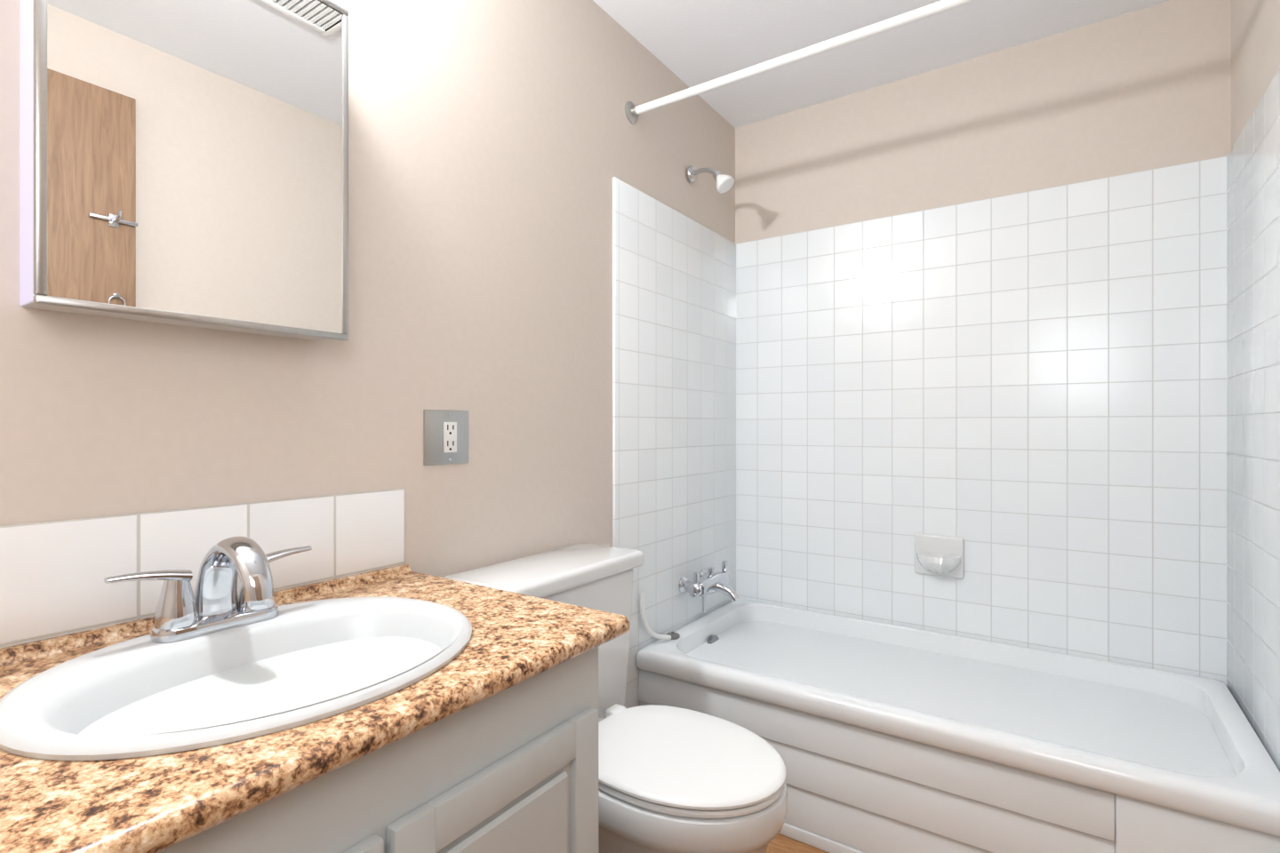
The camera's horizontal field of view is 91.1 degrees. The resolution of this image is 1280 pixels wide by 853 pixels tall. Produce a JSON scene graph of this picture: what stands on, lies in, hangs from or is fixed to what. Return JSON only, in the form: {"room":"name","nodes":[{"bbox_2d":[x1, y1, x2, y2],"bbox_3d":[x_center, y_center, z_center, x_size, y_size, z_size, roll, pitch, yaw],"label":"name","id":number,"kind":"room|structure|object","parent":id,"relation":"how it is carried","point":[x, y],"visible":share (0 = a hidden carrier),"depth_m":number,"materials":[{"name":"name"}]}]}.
{"room":"bathroom","nodes":[
{"label":"bathroom","id":0,"kind":"room"},
{"bbox_2d":[0,0,735,577],"bbox_3d":[-0.403,-0.060,1.548,0.100,2.390,2.908,0,0,34],"label":"wall","id":1,"kind":"structure","parent":0,"point":[496,148],"depth_m":1.38,"materials":[{"name":"paint"}]},
{"bbox_2d":[19,0,348,341],"bbox_3d":[-0.673,-0.447,0.974,0.099,0.587,0.410,0,0,34],"label":"upper cabinet","id":2,"kind":"object","parent":1,"relation":"attached to","point":[184,163],"visible":1,"depth_m":0.92,"materials":[{"name":"grey metal"}]},
{"bbox_2d":[0,488,404,648],"bbox_3d":[-0.806,0.209,0.858,0.008,0.159,1.106,0,0,34],"label":"backsplash","id":3,"kind":"structure","parent":1,"relation":"attached to","point":[53,574],"depth_m":0.95,"materials":[{"name":"tile"}]},
{"bbox_2d":[423,409,468,465],"bbox_3d":[-0.432,0.024,1.409,0.010,0.122,0.122,0,0,34],"label":"electrical outlet","id":4,"kind":"object","parent":1,"relation":"attached to","point":[445,436],"visible":1,"depth_m":1.40,"materials":[{"name":"metal"}]},
{"bbox_2d":[612,176,735,708],"bbox_3d":[0.162,0.185,2.280,0.010,1.900,0.862,0,0,34],"label":"tiles","id":5,"kind":"structure","parent":1,"relation":"attached to","point":[674,396],"depth_m":2.19,"materials":[{"name":"white tile"}]},
{"bbox_2d":[640,560,739,639],"bbox_3d":[0.209,0.609,2.176,0.187,0.202,0.494,0,0,34],"label":"tub faucet","id":6,"kind":"object","parent":5,"relation":"attached to","point":[704,584],"visible":1,"depth_m":2.23,"materials":[{"name":"silver metal"}]},
{"bbox_2d":[687,165,734,193],"bbox_3d":[0.259,-0.899,2.266,0.169,0.123,0.068,0,0,34],"label":"shower head","id":7,"kind":"object","parent":1,"relation":"attached to","point":[724,183],"visible":1,"depth_m":2.25},
{"bbox_2d":[624,0,976,124],"bbox_3d":[0.608,-1.005,1.577,1.540,0.068,0.068,0,0,34],"label":"curtain rod","id":8,"kind":"object","parent":1,"relation":"attached to","point":[633,111],"visible":1,"depth_m":1.69,"materials":[{"name":"white plastic"}]},
{"bbox_2d":[765,833,828,852],"bbox_3d":[0.275,1.185,1.088,1.738,0.100,2.908,0,0,34],"label":"floor","id":9,"kind":"structure","parent":0,"point":[780,844],"depth_m":1.69,"materials":[{"name":"wood"}]},
{"bbox_2d":[0,536,630,852],"bbox_3d":[-0.566,0.645,0.704,0.575,0.980,1.123,0,0,34],"label":"bathroom vanity","id":10,"kind":"object","parent":9,"relation":"on","point":[404,708],"visible":1,"depth_m":0.77,"materials":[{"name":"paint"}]},
{"bbox_2d":[104,536,311,643],"bbox_3d":[-0.569,0.222,0.882,0.162,0.135,0.260,0,0,34],"label":"faucet","id":11,"kind":"object","parent":10,"relation":"on","point":[215,614],"depth_m":0.87,"materials":[{"name":"silver metal"}]},
{"bbox_2d":[0,596,472,816],"bbox_3d":[-0.477,0.365,0.825,0.444,0.150,0.530,0,0,34],"label":"sink","id":12,"kind":"object","parent":10,"relation":"in","point":[107,731],"depth_m":0.75,"materials":[{"name":"white ceramic"}]},
{"bbox_2d":[444,543,787,852],"bbox_3d":[-0.015,0.733,1.395,0.697,0.805,0.500,0,0,34],"label":"toilet","id":13,"kind":"object","parent":9,"relation":"on","point":[673,780],"visible":0.58,"depth_m":1.28,"materials":[{"name":"white ceramic"}]},
{"bbox_2d":[636,600,1279,852],"bbox_3d":[0.820,0.914,1.889,1.516,0.439,0.747,0,0,34],"label":"bathtub","id":14,"kind":"object","parent":9,"relation":"on","point":[880,738],"visible":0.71,"depth_m":1.64,"materials":[{"name":"white ceramic"}]},
{"bbox_2d":[592,0,1171,127],"bbox_3d":[0.275,-1.305,1.088,1.738,0.100,2.908,0,0,34],"label":"ceiling","id":15,"kind":"structure","parent":0,"point":[690,44],"depth_m":2.02,"materials":[{"name":"paint"}]},
{"bbox_2d":[735,0,1231,243],"bbox_3d":[1.064,-0.060,2.249,1.538,2.390,0.100,0,0,34],"label":"wall","id":16,"kind":"structure","parent":0,"point":[1148,88],"depth_m":2.08,"materials":[{"name":"paint"}]},
{"bbox_2d":[736,155,1226,685],"bbox_3d":[1.033,0.185,2.203,1.518,1.900,0.010,0,0,34],"label":"tiles","id":17,"kind":"structure","parent":16,"relation":"attached to","point":[1022,396],"depth_m":2.07,"materials":[{"name":"white tile"}]},
{"bbox_2d":[914,534,963,578],"bbox_3d":[1.022,0.450,2.159,0.156,0.140,0.079,0,0,34],"label":"soap dish","id":18,"kind":"object","parent":17,"relation":"attached to","point":[939,556],"visible":1,"depth_m":2.16,"materials":[{"name":"white ceramic"}]},
{"bbox_2d":[1231,0,1279,148],"bbox_3d":[0.952,-0.060,0.627,0.100,2.390,2.908,0,0,34],"label":"wall","id":19,"kind":"structure","parent":0,"point":[1255,45],"depth_m":1.58,"materials":[{"name":"paint"}]},
{"bbox_2d":[1226,67,1279,770],"bbox_3d":[1.425,0.185,1.422,0.010,1.900,0.862,0,0,34],"label":"tiles","id":20,"kind":"structure","parent":19,"relation":"attached to","point":[1253,420],"depth_m":1.50,"materials":[{"name":"white tile"}]}
]}

